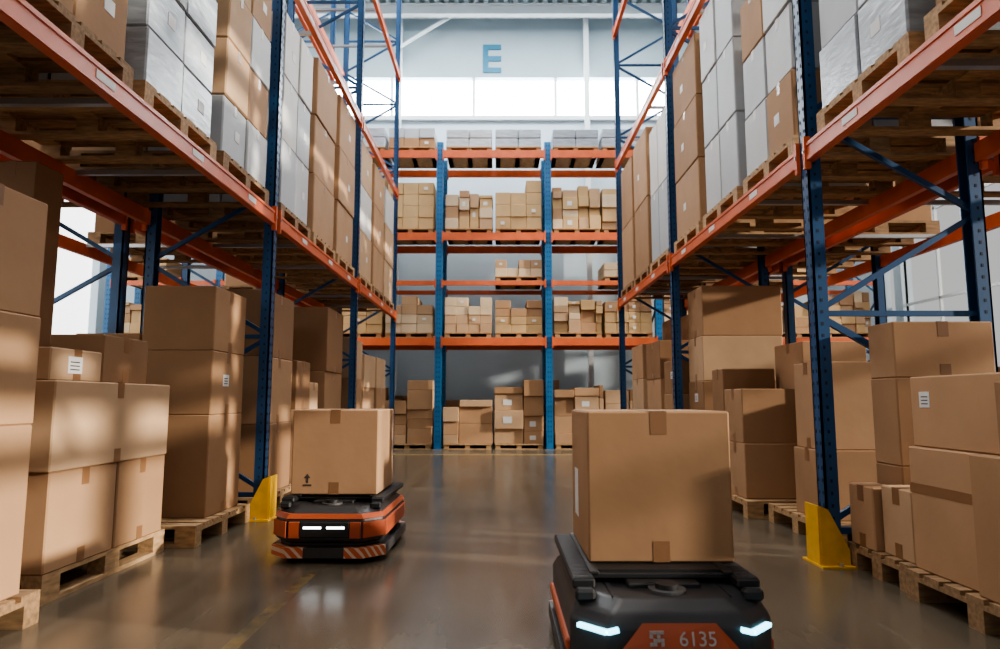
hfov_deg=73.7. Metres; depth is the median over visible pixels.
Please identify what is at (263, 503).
guard
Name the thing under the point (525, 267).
cartons
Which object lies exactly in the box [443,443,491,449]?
wooden pallet
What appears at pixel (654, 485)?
cardboard box
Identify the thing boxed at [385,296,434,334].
cartons
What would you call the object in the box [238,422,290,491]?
cardboard box
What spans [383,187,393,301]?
cartons
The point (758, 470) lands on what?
cardboard box
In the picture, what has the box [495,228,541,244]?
wooden pallet
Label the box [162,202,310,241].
wooden pallet
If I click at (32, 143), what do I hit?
cartons
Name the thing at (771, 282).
wooden pallet
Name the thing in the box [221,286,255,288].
wooden pallet
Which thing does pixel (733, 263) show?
wooden pallet
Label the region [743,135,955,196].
wooden pallet
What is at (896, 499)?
cardboard box
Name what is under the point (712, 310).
cardboard box
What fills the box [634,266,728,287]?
wooden pallet
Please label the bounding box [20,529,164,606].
wooden pallet
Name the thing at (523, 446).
wooden pallet
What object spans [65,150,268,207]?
wooden pallet
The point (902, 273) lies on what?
wall
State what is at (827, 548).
guard
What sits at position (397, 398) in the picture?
cartons
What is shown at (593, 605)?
robot
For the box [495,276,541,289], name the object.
wooden pallet
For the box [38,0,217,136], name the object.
goods
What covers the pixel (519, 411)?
cartons
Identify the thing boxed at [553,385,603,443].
cartons
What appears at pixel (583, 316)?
cartons
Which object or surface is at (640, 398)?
cardboard box
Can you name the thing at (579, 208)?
cartons
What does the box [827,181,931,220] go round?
cartons
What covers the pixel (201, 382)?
cardboard box
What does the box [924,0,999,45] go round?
wooden pallet
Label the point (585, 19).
steel column
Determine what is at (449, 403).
cartons
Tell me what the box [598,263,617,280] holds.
cartons
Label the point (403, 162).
wooden pallet
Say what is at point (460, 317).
cartons
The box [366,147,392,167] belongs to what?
wooden pallet
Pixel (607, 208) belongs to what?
cartons
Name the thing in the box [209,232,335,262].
wooden pallet
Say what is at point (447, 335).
wooden pallet
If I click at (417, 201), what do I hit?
cartons
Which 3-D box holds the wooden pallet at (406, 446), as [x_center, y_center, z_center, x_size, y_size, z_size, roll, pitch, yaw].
[-1.890,2.535,14.004,0.980,0.110,1.040,0,-6,0]
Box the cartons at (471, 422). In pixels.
[443,400,492,443]
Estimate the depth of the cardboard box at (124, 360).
3.98 m
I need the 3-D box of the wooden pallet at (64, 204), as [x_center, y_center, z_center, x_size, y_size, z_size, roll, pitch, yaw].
[-3.860,-1.141,5.322,1.180,0.144,0.960,0,-6,0]
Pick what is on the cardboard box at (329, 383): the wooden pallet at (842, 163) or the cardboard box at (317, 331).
the cardboard box at (317, 331)
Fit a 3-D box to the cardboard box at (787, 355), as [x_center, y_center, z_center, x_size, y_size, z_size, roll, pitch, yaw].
[2.965,0.488,6.184,0.572,0.621,0.600,0,-6,0]
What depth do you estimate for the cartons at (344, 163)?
8.70 m
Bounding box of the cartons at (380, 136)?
[362,127,391,160]
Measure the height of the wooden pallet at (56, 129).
0.144 m
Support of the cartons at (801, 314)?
on the wooden pallet at (798, 335)
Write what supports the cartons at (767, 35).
on the wooden pallet at (842, 163)
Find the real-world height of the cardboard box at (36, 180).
1.341 m
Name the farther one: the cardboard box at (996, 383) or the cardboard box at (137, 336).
the cardboard box at (137, 336)
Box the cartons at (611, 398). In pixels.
[603,389,632,408]
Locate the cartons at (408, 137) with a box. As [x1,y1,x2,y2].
[389,128,437,149]
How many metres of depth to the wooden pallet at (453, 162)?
14.78 m
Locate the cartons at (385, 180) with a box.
[382,175,387,188]
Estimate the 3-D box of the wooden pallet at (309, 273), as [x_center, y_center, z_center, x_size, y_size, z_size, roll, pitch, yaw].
[-2.600,-0.754,8.740,1.180,0.144,0.960,0,-6,0]
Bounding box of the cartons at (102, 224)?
[94,214,174,231]
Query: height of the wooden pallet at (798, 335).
0.110 m
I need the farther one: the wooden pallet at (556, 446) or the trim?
the trim
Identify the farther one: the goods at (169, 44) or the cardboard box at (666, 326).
the cardboard box at (666, 326)
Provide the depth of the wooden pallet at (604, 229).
14.70 m
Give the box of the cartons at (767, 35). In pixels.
[740,0,952,175]
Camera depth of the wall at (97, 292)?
15.81 m
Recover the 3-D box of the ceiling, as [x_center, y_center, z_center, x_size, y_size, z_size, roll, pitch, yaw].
[0.085,-9.013,7.059,19.170,0.200,20.000,0,-6,0]
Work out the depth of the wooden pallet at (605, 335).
13.76 m
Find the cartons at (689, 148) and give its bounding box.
[673,33,802,239]
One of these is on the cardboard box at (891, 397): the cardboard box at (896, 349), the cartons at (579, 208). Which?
the cardboard box at (896, 349)
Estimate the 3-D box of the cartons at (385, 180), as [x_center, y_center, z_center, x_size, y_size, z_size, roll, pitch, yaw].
[-2.940,-2.634,14.576,0.974,1.349,0.926,0,-6,0]
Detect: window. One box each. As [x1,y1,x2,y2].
[52,199,94,333]
[334,81,664,114]
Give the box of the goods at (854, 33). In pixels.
[819,0,999,108]
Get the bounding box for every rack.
[0,0,336,332]
[0,0,401,496]
[102,142,873,449]
[612,0,999,533]
[686,0,999,360]
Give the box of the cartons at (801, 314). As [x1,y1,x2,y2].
[781,305,808,332]
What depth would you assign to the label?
2.95 m
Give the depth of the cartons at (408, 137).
14.28 m
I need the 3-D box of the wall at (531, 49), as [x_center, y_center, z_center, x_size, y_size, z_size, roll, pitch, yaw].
[0.000,-2.481,16.534,19.000,10.650,0.300,0,-6,0]
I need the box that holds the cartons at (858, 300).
[804,291,870,332]
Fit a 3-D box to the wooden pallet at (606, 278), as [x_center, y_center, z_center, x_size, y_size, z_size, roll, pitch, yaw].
[2.670,-0.893,14.392,0.980,0.110,1.040,0,-6,0]
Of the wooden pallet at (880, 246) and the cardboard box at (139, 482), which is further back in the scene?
the wooden pallet at (880, 246)
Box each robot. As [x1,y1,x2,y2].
[271,482,405,558]
[549,533,773,648]
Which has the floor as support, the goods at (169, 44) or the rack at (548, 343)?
the rack at (548, 343)
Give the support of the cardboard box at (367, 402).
on the cardboard box
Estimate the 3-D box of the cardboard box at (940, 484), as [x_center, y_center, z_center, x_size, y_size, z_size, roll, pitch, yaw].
[2.620,0.915,3.217,0.962,0.617,0.502,0,-6,0]
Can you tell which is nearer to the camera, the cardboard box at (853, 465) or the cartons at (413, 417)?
the cardboard box at (853, 465)
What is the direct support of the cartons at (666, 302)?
on the wooden pallet
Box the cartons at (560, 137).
[551,129,597,148]
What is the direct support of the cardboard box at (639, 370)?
on the cardboard box at (640, 398)
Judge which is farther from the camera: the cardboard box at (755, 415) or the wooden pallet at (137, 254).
the wooden pallet at (137, 254)
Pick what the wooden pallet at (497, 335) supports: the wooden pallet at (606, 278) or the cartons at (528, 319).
the cartons at (528, 319)
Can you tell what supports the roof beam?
attached to the ceiling
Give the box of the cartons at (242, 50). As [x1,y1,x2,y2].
[72,0,271,186]
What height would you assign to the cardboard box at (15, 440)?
0.747 m
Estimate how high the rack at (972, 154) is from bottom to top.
9.600 m
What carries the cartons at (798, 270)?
on the wooden pallet at (794, 286)
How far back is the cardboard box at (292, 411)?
7.00 m
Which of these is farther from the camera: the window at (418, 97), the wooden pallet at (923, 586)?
the window at (418, 97)
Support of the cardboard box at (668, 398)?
on the cardboard box
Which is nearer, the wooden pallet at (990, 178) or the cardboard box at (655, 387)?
the wooden pallet at (990, 178)
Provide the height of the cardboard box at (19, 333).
0.491 m
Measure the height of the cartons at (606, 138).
0.426 m
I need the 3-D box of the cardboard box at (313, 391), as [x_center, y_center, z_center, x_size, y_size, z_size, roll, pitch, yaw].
[-2.430,1.201,7.699,0.542,1.057,0.330,0,-6,0]
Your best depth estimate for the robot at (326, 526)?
4.16 m
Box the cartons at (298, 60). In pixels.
[163,11,312,225]
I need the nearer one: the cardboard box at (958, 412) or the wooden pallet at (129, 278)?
the cardboard box at (958, 412)
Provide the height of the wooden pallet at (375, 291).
0.144 m
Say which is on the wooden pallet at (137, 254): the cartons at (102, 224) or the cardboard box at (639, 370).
the cartons at (102, 224)
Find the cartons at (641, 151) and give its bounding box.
[633,127,652,276]
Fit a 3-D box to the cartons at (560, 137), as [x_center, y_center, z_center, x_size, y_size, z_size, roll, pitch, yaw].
[1.620,-3.936,14.726,0.976,0.410,0.920,0,-6,0]
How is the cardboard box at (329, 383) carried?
on the cardboard box
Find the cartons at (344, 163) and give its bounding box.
[333,94,355,265]
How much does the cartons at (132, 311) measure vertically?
0.636 m
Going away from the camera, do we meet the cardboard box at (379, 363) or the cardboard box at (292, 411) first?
the cardboard box at (292, 411)
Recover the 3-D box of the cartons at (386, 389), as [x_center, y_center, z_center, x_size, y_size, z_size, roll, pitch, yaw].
[-2.940,1.905,14.063,1.013,1.154,0.924,0,-6,0]
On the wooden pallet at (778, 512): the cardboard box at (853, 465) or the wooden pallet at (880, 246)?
the cardboard box at (853, 465)
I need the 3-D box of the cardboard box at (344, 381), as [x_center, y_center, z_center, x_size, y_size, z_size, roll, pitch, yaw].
[-2.383,1.094,9.839,0.502,0.585,0.892,0,-6,0]
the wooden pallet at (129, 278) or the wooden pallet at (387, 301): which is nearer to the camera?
the wooden pallet at (387, 301)
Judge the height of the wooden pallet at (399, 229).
0.110 m
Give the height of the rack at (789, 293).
9.600 m
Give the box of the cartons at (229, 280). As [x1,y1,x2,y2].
[225,255,250,285]
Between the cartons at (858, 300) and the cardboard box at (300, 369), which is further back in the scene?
the cartons at (858, 300)
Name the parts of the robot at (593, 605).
nose plate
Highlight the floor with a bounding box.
[0,442,999,648]
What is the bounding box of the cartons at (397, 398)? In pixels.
[388,396,406,400]
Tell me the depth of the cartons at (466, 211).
14.15 m
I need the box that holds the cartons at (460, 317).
[445,298,491,332]
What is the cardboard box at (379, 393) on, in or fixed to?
on the cardboard box
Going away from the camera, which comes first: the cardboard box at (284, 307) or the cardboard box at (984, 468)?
the cardboard box at (984, 468)
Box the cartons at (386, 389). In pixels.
[385,387,388,400]
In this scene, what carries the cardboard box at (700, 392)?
on the cardboard box
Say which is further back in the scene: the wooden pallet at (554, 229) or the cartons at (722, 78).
the wooden pallet at (554, 229)
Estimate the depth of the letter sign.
16.83 m
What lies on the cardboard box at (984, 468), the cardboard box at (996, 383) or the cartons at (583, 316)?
the cardboard box at (996, 383)
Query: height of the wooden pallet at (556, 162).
0.110 m
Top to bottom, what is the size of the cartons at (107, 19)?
1.491 m
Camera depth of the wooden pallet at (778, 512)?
5.25 m
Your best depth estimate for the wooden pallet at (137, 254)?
7.61 m
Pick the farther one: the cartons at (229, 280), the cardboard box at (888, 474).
the cartons at (229, 280)
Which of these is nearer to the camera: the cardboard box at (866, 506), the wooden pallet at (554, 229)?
the cardboard box at (866, 506)
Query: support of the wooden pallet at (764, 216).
on the rack at (972, 154)
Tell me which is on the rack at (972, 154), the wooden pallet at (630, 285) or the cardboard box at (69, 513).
the wooden pallet at (630, 285)
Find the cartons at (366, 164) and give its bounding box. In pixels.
[359,140,371,281]
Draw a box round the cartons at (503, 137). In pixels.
[495,129,540,146]
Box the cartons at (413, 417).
[385,380,433,443]
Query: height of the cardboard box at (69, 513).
0.497 m
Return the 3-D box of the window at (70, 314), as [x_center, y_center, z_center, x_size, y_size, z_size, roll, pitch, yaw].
[-9.720,-2.207,6.288,0.040,4.600,20.000,0,-6,0]
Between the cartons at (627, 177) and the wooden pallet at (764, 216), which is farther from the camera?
the cartons at (627, 177)
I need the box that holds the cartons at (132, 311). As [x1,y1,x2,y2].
[124,302,140,332]
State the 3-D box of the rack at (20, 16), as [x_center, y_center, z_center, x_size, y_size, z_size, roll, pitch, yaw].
[-2.560,-3.124,6.181,1.192,9.600,13.900,0,-6,0]
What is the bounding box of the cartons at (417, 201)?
[388,183,435,230]
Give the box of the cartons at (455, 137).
[446,129,491,146]
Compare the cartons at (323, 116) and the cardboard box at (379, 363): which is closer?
the cartons at (323, 116)
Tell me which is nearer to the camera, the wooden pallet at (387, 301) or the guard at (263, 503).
the guard at (263, 503)
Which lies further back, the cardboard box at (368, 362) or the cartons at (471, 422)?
the cartons at (471, 422)
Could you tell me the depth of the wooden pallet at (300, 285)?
9.96 m
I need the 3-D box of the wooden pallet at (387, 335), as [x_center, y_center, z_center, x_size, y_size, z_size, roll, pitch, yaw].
[-1.890,0.279,14.259,0.980,0.110,1.040,0,-6,0]
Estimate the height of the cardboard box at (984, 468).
0.617 m
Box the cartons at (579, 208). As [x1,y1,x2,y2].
[551,186,600,230]
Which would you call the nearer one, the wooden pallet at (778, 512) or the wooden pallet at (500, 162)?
the wooden pallet at (778, 512)
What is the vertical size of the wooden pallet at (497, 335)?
0.110 m
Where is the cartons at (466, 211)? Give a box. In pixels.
[445,191,492,231]
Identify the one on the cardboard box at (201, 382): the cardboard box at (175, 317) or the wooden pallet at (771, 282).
the cardboard box at (175, 317)
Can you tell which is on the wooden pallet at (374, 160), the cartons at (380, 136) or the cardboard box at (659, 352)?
the cartons at (380, 136)
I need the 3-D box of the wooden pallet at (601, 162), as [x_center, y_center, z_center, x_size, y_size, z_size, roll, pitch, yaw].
[2.670,-3.676,14.707,0.980,0.110,1.040,0,-6,0]
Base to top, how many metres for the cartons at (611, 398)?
1.104 m
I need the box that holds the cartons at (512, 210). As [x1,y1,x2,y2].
[495,181,541,227]
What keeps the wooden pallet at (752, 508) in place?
on the floor
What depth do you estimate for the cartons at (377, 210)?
11.06 m
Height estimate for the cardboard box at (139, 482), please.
0.497 m
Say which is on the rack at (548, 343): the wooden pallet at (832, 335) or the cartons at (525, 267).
the wooden pallet at (832, 335)
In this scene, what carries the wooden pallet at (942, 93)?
on the rack at (972, 154)
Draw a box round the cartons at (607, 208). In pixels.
[599,189,616,231]
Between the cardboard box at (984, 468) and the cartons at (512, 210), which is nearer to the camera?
the cardboard box at (984, 468)
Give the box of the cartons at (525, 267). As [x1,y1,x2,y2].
[495,260,541,275]
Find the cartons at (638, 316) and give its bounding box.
[602,295,651,334]
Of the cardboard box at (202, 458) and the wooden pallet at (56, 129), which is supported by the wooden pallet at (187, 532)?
the cardboard box at (202, 458)
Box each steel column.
[395,17,451,395]
[583,17,593,387]
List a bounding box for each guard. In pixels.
[249,474,276,521]
[803,502,856,568]
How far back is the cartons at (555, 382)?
14.95 m
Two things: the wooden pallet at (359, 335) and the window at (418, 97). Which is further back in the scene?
the window at (418, 97)
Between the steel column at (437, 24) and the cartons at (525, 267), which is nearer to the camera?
the cartons at (525, 267)
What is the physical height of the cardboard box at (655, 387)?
0.574 m
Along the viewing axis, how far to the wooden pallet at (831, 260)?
8.38 m
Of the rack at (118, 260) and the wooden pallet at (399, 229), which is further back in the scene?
the wooden pallet at (399, 229)
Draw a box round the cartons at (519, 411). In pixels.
[494,380,543,443]
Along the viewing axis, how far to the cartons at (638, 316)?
13.86 m
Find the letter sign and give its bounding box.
[483,45,500,72]
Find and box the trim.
[352,115,659,120]
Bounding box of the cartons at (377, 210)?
[370,163,383,293]
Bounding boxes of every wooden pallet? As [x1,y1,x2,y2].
[0,0,133,93]
[0,80,216,163]
[0,589,40,629]
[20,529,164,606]
[39,150,124,207]
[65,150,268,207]
[87,232,220,262]
[126,504,249,547]
[127,276,167,288]
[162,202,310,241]
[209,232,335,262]
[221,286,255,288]
[238,484,290,506]
[248,254,354,278]
[285,273,371,293]
[305,286,383,303]
[324,296,393,311]
[343,333,384,337]
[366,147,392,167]
[384,333,434,337]
[388,147,436,167]
[394,442,433,449]
[397,228,435,244]
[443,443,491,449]
[444,333,491,337]
[445,228,491,244]
[446,147,492,167]
[495,147,540,167]
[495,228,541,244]
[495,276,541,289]
[495,333,542,337]
[495,442,543,449]
[551,147,598,167]
[552,228,600,244]
[553,333,601,337]
[553,442,571,449]
[595,147,632,167]
[597,228,616,244]
[597,276,617,289]
[602,333,652,337]
[621,280,703,298]
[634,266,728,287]
[650,248,756,274]
[674,221,803,254]
[703,186,873,230]
[732,493,796,518]
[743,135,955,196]
[752,280,782,293]
[753,248,870,274]
[768,503,850,544]
[782,333,808,337]
[793,279,805,287]
[816,31,999,135]
[826,221,939,254]
[830,333,867,337]
[848,541,917,592]
[895,136,999,196]
[905,568,999,634]
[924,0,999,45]
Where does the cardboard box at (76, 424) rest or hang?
on the cardboard box at (69, 513)
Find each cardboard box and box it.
[0,160,63,346]
[0,183,47,316]
[0,311,40,425]
[0,424,31,600]
[20,462,116,575]
[28,380,169,472]
[36,347,101,381]
[50,334,147,383]
[77,333,141,340]
[111,454,164,547]
[142,286,245,355]
[146,350,243,414]
[161,413,241,517]
[225,289,293,360]
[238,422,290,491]
[241,356,292,423]
[289,409,300,481]
[291,360,309,409]
[291,409,393,494]
[292,307,343,373]
[309,382,317,408]
[310,371,341,408]
[341,378,361,408]
[342,337,362,379]
[361,387,373,408]
[362,354,374,387]
[374,388,384,408]
[375,357,384,388]
[572,409,733,561]
[632,344,647,379]
[633,379,647,408]
[646,340,688,379]
[647,378,664,408]
[662,319,671,339]
[664,358,689,393]
[664,394,689,408]
[681,314,688,339]
[687,286,782,339]
[688,336,782,381]
[689,381,775,410]
[712,369,774,410]
[724,389,796,442]
[730,441,796,498]
[774,341,866,388]
[793,361,874,449]
[794,446,876,520]
[849,482,885,551]
[868,321,995,378]
[871,378,914,465]
[876,462,910,484]
[881,485,915,563]
[908,446,983,591]
[910,372,999,454]
[969,454,999,603]
[994,381,999,446]
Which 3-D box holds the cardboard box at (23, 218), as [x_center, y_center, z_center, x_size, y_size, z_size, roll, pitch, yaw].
[-2.587,-0.336,2.816,0.902,0.541,0.632,0,-6,0]
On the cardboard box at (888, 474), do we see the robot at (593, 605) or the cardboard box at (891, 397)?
the cardboard box at (891, 397)
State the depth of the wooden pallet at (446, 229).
14.18 m
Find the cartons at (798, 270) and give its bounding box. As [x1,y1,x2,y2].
[793,269,805,275]
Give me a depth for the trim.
16.59 m
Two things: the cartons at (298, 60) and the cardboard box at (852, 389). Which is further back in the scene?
the cartons at (298, 60)
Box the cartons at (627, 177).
[621,155,635,287]
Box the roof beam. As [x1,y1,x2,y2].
[286,3,685,16]
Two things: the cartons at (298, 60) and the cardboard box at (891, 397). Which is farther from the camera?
the cartons at (298, 60)
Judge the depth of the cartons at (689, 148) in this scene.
7.17 m
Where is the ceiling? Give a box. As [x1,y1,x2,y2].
[286,0,685,18]
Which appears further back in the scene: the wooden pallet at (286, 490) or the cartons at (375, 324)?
the cartons at (375, 324)
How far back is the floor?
3.52 m
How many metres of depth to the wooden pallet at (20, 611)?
2.92 m
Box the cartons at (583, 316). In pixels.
[552,297,601,333]
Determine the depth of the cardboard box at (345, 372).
9.49 m
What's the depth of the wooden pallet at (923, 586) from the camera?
3.08 m
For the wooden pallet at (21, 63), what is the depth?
3.49 m
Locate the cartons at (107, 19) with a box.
[53,0,127,59]
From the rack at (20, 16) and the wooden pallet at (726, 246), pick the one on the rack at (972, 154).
the wooden pallet at (726, 246)
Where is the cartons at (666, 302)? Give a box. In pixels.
[654,295,687,336]
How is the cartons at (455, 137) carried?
on the wooden pallet at (453, 162)
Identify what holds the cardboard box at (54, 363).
on the cardboard box at (76, 424)
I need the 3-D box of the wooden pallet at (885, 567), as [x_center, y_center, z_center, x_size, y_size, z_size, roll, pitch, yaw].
[2.560,1.359,3.751,0.880,0.144,0.620,0,-6,0]
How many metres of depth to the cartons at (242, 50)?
5.26 m
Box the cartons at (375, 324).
[342,309,385,333]
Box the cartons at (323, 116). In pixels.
[307,57,337,248]
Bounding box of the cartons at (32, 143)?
[21,140,71,149]
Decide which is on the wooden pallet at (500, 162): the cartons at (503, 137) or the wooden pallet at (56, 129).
the cartons at (503, 137)
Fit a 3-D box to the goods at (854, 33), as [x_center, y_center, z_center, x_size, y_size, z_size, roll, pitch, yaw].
[2.590,-2.182,3.850,1.124,1.591,0.888,0,-6,0]
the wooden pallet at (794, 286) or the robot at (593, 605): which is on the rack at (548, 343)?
the wooden pallet at (794, 286)
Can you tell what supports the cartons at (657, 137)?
on the wooden pallet at (733, 263)
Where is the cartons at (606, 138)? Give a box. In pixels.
[596,129,643,160]
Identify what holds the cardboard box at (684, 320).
on the cardboard box
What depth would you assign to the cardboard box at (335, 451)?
4.41 m
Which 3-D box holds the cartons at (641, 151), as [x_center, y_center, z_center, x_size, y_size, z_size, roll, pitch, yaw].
[2.584,-1.728,9.636,1.114,1.991,0.888,0,-6,0]
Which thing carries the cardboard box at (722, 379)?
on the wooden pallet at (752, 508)
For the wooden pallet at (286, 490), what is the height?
0.144 m
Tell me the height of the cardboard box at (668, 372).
0.420 m
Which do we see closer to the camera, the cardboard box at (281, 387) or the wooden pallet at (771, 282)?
the cardboard box at (281, 387)
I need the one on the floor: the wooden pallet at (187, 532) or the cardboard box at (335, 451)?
the wooden pallet at (187, 532)
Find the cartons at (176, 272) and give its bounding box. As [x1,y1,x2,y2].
[127,257,181,277]
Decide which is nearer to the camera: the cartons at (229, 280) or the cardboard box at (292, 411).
the cardboard box at (292, 411)
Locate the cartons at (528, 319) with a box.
[495,300,541,332]
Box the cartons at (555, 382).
[553,380,558,389]
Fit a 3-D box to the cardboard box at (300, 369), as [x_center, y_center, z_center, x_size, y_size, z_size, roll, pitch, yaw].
[-2.430,0.667,7.321,0.542,0.521,0.500,0,-6,0]
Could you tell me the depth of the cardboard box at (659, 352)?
9.05 m
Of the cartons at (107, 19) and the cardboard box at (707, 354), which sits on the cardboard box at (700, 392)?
the cardboard box at (707, 354)
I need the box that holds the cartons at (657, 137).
[649,108,756,261]
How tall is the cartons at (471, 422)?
0.886 m
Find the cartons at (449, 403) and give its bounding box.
[446,400,459,406]
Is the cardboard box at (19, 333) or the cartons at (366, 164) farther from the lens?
the cartons at (366, 164)
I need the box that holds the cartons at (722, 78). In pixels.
[699,0,866,212]
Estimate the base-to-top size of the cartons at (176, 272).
0.415 m
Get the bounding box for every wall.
[88,248,107,332]
[126,19,892,441]
[891,183,999,321]
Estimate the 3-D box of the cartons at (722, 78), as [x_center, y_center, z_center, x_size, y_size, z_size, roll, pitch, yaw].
[2.588,-2.137,6.250,1.122,2.041,0.888,0,-6,0]
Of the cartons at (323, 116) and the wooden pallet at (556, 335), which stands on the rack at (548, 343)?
the wooden pallet at (556, 335)

